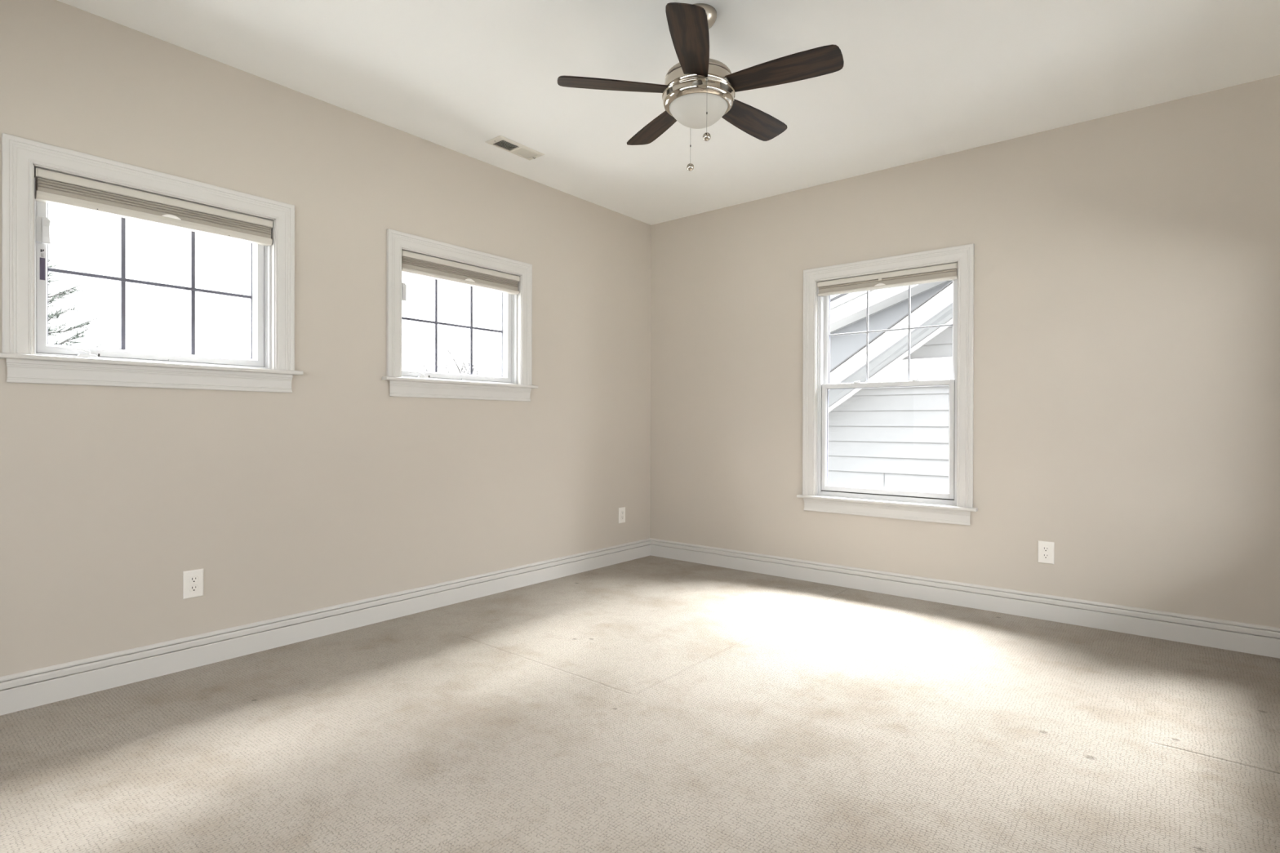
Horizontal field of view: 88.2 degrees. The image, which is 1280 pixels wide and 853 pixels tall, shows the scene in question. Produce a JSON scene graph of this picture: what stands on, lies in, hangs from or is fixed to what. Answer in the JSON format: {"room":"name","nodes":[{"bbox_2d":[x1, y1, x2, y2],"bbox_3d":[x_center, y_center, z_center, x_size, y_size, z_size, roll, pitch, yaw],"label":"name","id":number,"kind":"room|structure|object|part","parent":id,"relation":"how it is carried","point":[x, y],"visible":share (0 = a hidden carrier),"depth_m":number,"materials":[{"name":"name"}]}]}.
{"room":"empty bedroom","nodes":[
{"label":"empty bedroom","id":0,"kind":"room"},
{"bbox_2d":[0,0,651,676],"bbox_3d":[-1.654,-0.298,3.492,0.170,2.740,5.640,0,0,39],"label":"wall","id":1,"kind":"structure","parent":0,"point":[335,489],"depth_m":3.31,"materials":[{"name":"beige paint"}]},
{"bbox_2d":[0,133,302,392],"bbox_3d":[-2.089,-0.629,2.902,0.200,0.926,1.100,0,0,39],"label":"window","id":2,"kind":"structure","parent":1,"relation":"in","point":[27,351],"depth_m":2.78,"materials":[{"name":"white paint"}]},
{"bbox_3d":[-2.329,-0.770,2.591,0.023,0.103,0.028,0,0,39],"label":"latch lever","id":3,"kind":"part","parent":2,"relation":"part of","materials":[{"name":"grey plastic"}]},
{"bbox_3d":[-2.279,-0.304,2.669,0.016,0.028,0.096,0,0,44],"label":"crank handle","id":4,"kind":"part","parent":2,"relation":"part of","materials":[{"name":"grey plastic"}]},
{"bbox_2d":[47,217,251,354],"bbox_3d":[-2.142,-0.639,2.945,0.008,0.616,0.755,0,0,39],"label":"grille","id":5,"kind":"object","parent":2,"relation":"attached to","point":[122,278],"depth_m":2.85,"materials":[{"name":"grey metal"}]},
{"bbox_3d":[-2.129,-0.638,2.935,0.065,0.692,0.831,0,0,39],"label":"sash","id":6,"kind":"part","parent":2,"relation":"part of","materials":[{"name":"grey plastic"}]},
{"bbox_3d":[-2.119,-0.638,2.927,0.120,0.729,0.868,0,0,39],"label":"frame","id":7,"kind":"part","parent":2,"relation":"part of","materials":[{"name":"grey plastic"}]},
{"bbox_2d":[34,167,272,245],"bbox_3d":[-2.068,-0.940,2.886,0.060,0.118,0.858,0,0,39],"label":"cellular shade","id":8,"kind":"object","parent":2,"relation":"attached to","point":[55,188],"visible":0.93,"depth_m":2.82,"materials":[{"name":"grey fabric"}]},
{"bbox_3d":[-2.042,-0.916,2.878,0.010,0.015,0.072,0,0,39],"label":"handle","id":9,"kind":"part","parent":8,"relation":"part of","materials":[{"name":"white plastic"}]},
{"bbox_2d":[182,568,204,599],"bbox_3d":[-1.990,0.702,2.946,0.010,0.123,0.079,0,0,39],"label":"wall outlet","id":10,"kind":"object","parent":1,"relation":"attached to","point":[193,580],"visible":1,"depth_m":2.94,"materials":[{"name":"white plastic"}]},
{"bbox_2d":[189,584,198,591],"bbox_3d":[-1.988,0.721,2.945,0.003,0.030,0.036,0,0,39],"label":"receptacle","id":11,"kind":"object","parent":10,"relation":"attached to","point":[193,588],"depth_m":2.94,"materials":[{"name":"white plastic"}]},
{"bbox_2d":[189,576,198,583],"bbox_3d":[-1.988,0.682,2.945,0.003,0.030,0.036,0,0,39],"label":"receptacle","id":12,"kind":"object","parent":10,"relation":"attached to","point":[193,580],"depth_m":2.94,"materials":[{"name":"white plastic"}]},
{"bbox_2d":[0,537,650,715],"bbox_3d":[-1.585,1.003,3.439,0.018,0.140,5.300,0,0,39],"label":"baseboard","id":13,"kind":"structure","parent":1,"relation":"attached to","point":[23,691],"depth_m":3.17,"materials":[{"name":"grey paint"}]},
{"bbox_2d":[382,228,537,401],"bbox_3d":[-1.112,-0.631,4.098,0.200,0.926,1.102,0,0,39],"label":"window","id":14,"kind":"structure","parent":1,"relation":"in","point":[514,383],"depth_m":4.08,"materials":[{"name":"white paint"}]},
{"bbox_3d":[-1.352,-0.772,3.788,0.023,0.103,0.028,0,0,39],"label":"latch lever","id":15,"kind":"part","parent":14,"relation":"part of","materials":[{"name":"grey plastic"}]},
{"bbox_3d":[-1.302,-0.307,3.865,0.016,0.028,0.096,0,0,44],"label":"crank handle","id":16,"kind":"part","parent":14,"relation":"part of","materials":[{"name":"grey plastic"}]},
{"bbox_2d":[401,279,502,373],"bbox_3d":[-1.165,-0.641,4.142,0.008,0.616,0.757,0,0,39],"label":"grille","id":17,"kind":"object","parent":14,"relation":"attached to","point":[436,322],"depth_m":4.15,"materials":[{"name":"grey metal"}]},
{"bbox_3d":[-1.152,-0.641,4.131,0.065,0.692,0.833,0,0,39],"label":"sash","id":18,"kind":"part","parent":14,"relation":"part of","materials":[{"name":"grey plastic"}]},
{"bbox_3d":[-1.143,-0.641,4.124,0.120,0.729,0.870,0,0,39],"label":"frame","id":19,"kind":"part","parent":14,"relation":"part of","materials":[{"name":"grey plastic"}]},
{"bbox_2d":[401,249,519,294],"bbox_3d":[-1.091,-0.942,4.082,0.060,0.120,0.860,0,0,39],"label":"cellular shade","id":20,"kind":"object","parent":14,"relation":"attached to","point":[412,263],"visible":0.88,"depth_m":4.03,"materials":[{"name":"grey fabric"}]},
{"bbox_3d":[-1.092,-0.892,4.083,0.048,0.020,0.854,0,0,39],"label":"rail","id":21,"kind":"part","parent":20,"relation":"part of","materials":[{"name":"grey plastic"}]},
{"bbox_2d":[618,506,625,523],"bbox_3d":[-0.140,0.700,5.212,0.010,0.123,0.079,0,0,39],"label":"wall outlet","id":22,"kind":"object","parent":1,"relation":"attached to","point":[621,510],"visible":1,"depth_m":5.21,"materials":[{"name":"white plastic"}]},
{"bbox_2d":[0,555,1279,852],"bbox_3d":[-0.062,1.142,2.196,3.950,0.120,5.300,0,0,39],"label":"floor","id":23,"kind":"structure","parent":0,"point":[649,704],"depth_m":2.30,"materials":[{"name":"beige carpet"}]},
{"bbox_2d":[57,0,1279,225],"bbox_3d":[-0.054,-1.733,2.183,4.290,0.150,5.640,0,0,39],"label":"ceiling","id":24,"kind":"structure","parent":0,"point":[917,80],"depth_m":3.05,"materials":[{"name":"white paint"}]},
{"bbox_2d":[484,135,544,159],"bbox_3d":[-0.745,-1.657,3.958,0.140,0.020,0.344,0,0,39],"label":"ceiling vent","id":25,"kind":"object","parent":24,"relation":"in","point":[505,144],"visible":1,"depth_m":3.94,"materials":[{"name":"white metal"}]},
{"bbox_2d":[557,2,844,170],"bbox_3d":[0.264,-1.374,2.674,1.085,0.570,1.072,0,0,39],"label":"ceiling fan","id":26,"kind":"object","parent":24,"relation":"hanging from","point":[699,91],"visible":1,"depth_m":2.55,"materials":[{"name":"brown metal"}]},
{"bbox_3d":[-0.108,-1.350,2.611,0.435,0.006,0.140,0,13,-8],"label":"blade","id":27,"kind":"part","parent":26,"relation":"part of","materials":[{"name":"brown wood"}]},
{"bbox_3d":[0.081,-1.351,2.974,0.140,0.006,0.435,-14,6,-26],"label":"blade","id":28,"kind":"part","parent":26,"relation":"part of","materials":[{"name":"brown wood"}]},
{"bbox_3d":[0.178,-1.348,2.320,0.140,0.006,0.435,13,2,9],"label":"blade","id":29,"kind":"part","parent":26,"relation":"part of","materials":[{"name":"brown wood"}]},
{"bbox_3d":[0.235,-1.252,2.663,0.235,0.078,0.235,0,0,39],"label":"lamp shade","id":30,"kind":"part","parent":26,"relation":"part of","materials":[{"name":"white glass"}]},
{"bbox_3d":[0.484,-1.349,2.906,0.435,0.006,0.140,0,-12,-44],"label":"blade","id":31,"kind":"part","parent":26,"relation":"part of","materials":[{"name":"brown wood"}]},
{"bbox_3d":[0.544,-1.347,2.502,0.435,0.006,0.140,0,-12,28],"label":"blade","id":32,"kind":"part","parent":26,"relation":"part of","materials":[{"name":"brown wood"}]},
{"bbox_2d":[649,75,1279,627],"bbox_3d":[1.738,-0.292,4.254,4.120,2.740,0.170,0,0,39],"label":"wall","id":33,"kind":"structure","parent":0,"point":[1126,409],"depth_m":3.67,"materials":[{"name":"beige paint"}]},
{"bbox_2d":[796,243,977,525],"bbox_3d":[1.600,-0.251,4.322,1.141,1.678,0.200,0,0,39],"label":"window","id":34,"kind":"structure","parent":33,"relation":"in","point":[953,506],"depth_m":4.26,"materials":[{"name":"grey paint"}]},
{"bbox_3d":[1.622,-0.260,4.349,0.909,1.481,0.130,0,0,39],"label":"frame","id":35,"kind":"part","parent":34,"relation":"part of","materials":[{"name":"grey plastic"}]},
{"bbox_2d":[817,262,957,296],"bbox_3d":[1.587,-0.949,4.299,0.899,0.096,0.060,0,0,39],"label":"cellular shade","id":36,"kind":"object","parent":34,"relation":"attached to","point":[947,272],"visible":0.89,"depth_m":4.26,"materials":[{"name":"grey fabric"}]},
{"bbox_3d":[1.587,-0.909,4.300,0.893,0.016,0.048,0,0,39],"label":"rail","id":37,"kind":"part","parent":36,"relation":"part of","materials":[{"name":"grey plastic"}]},
{"bbox_3d":[1.621,0.466,4.354,0.905,0.031,0.106,0,0,39],"label":"sill","id":38,"kind":"part","parent":34,"relation":"part of","materials":[{"name":"grey plastic"}]},
{"bbox_3d":[1.601,0.077,4.326,0.856,0.734,0.030,0,0,39],"label":"sash","id":39,"kind":"part","parent":34,"relation":"part of","materials":[{"name":"grey plastic"}]},
{"bbox_3d":[1.629,-0.622,4.355,0.862,0.722,0.030,0,0,39],"label":"sash","id":40,"kind":"part","parent":34,"relation":"part of","materials":[{"name":"grey plastic"}]},
{"bbox_2d":[829,285,952,382],"bbox_3d":[1.635,-0.617,4.362,0.804,0.663,0.008,0,0,39],"label":"grille","id":41,"kind":"object","parent":34,"relation":"attached to","point":[908,328],"depth_m":4.35,"materials":[{"name":"grey"}]},
{"bbox_2d":[650,537,1279,658],"bbox_3d":[1.609,1.008,4.241,3.950,0.140,0.018,0,0,39],"label":"baseboard","id":42,"kind":"structure","parent":33,"relation":"attached to","point":[1255,639],"depth_m":3.82,"materials":[{"name":"grey paint"}]},
{"bbox_2d":[1037,540,1054,564],"bbox_3d":[2.274,0.706,3.702,0.079,0.123,0.010,0,0,39],"label":"wall outlet","id":43,"kind":"object","parent":33,"relation":"attached to","point":[1046,550],"visible":1,"depth_m":3.70,"materials":[{"name":"white plastic"}]},
{"bbox_2d":[1042,553,1049,559],"bbox_3d":[2.272,0.726,3.700,0.036,0.030,0.003,0,0,39],"label":"receptacle","id":44,"kind":"object","parent":43,"relation":"attached to","point":[1045,556],"depth_m":3.70,"materials":[{"name":"white plastic"}]},
{"bbox_2d":[1042,546,1049,551],"bbox_3d":[2.273,0.687,3.700,0.036,0.030,0.003,0,0,39],"label":"receptacle","id":45,"kind":"object","parent":43,"relation":"attached to","point":[1045,548],"depth_m":3.70,"materials":[{"name":"white plastic"}]},
{"label":"outside","id":46,"kind":"structure","parent":0,"visible":0},
{"bbox_3d":[-0.636,4.185,12.546,130.000,0.300,130.000,0,0,39],"label":"ground","id":47,"kind":"structure","parent":46,"visible":0},
{"bbox_2d":[48,258,120,348],"bbox_3d":[-10.703,0.013,11.222,4.108,8.202,4.582,0,0,11],"label":"spruce tree","id":48,"kind":"object","parent":47,"relation":"on","point":[58,295],"visible":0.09,"depth_m":11.60,"materials":[{"name":"grey plant"}]},
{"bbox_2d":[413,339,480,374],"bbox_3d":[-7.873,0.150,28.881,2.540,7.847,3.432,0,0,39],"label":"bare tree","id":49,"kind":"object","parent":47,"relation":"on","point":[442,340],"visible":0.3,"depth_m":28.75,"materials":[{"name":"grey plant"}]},
{"bbox_2d":[827,280,952,491],"bbox_3d":[5.274,-0.027,8.920,12.700,8.236,6.130,0,0,39],"label":"window glass","id":50,"kind":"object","parent":47,"relation":"on","point":[893,437],"visible":0.11,"depth_m":7.47,"materials":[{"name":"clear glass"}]},
{"bbox_3d":[4.155,-2.381,9.666,10.000,3.460,0.180,0,0,39],"label":"crown","id":51,"kind":"part","parent":50,"relation":"part of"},
{"bbox_3d":[3.025,-0.845,7.346,4.600,3.169,0.050,0,0,39],"label":"rake trim","id":52,"kind":"part","parent":50,"relation":"part of","materials":[{"name":"white wood"}]}
]}

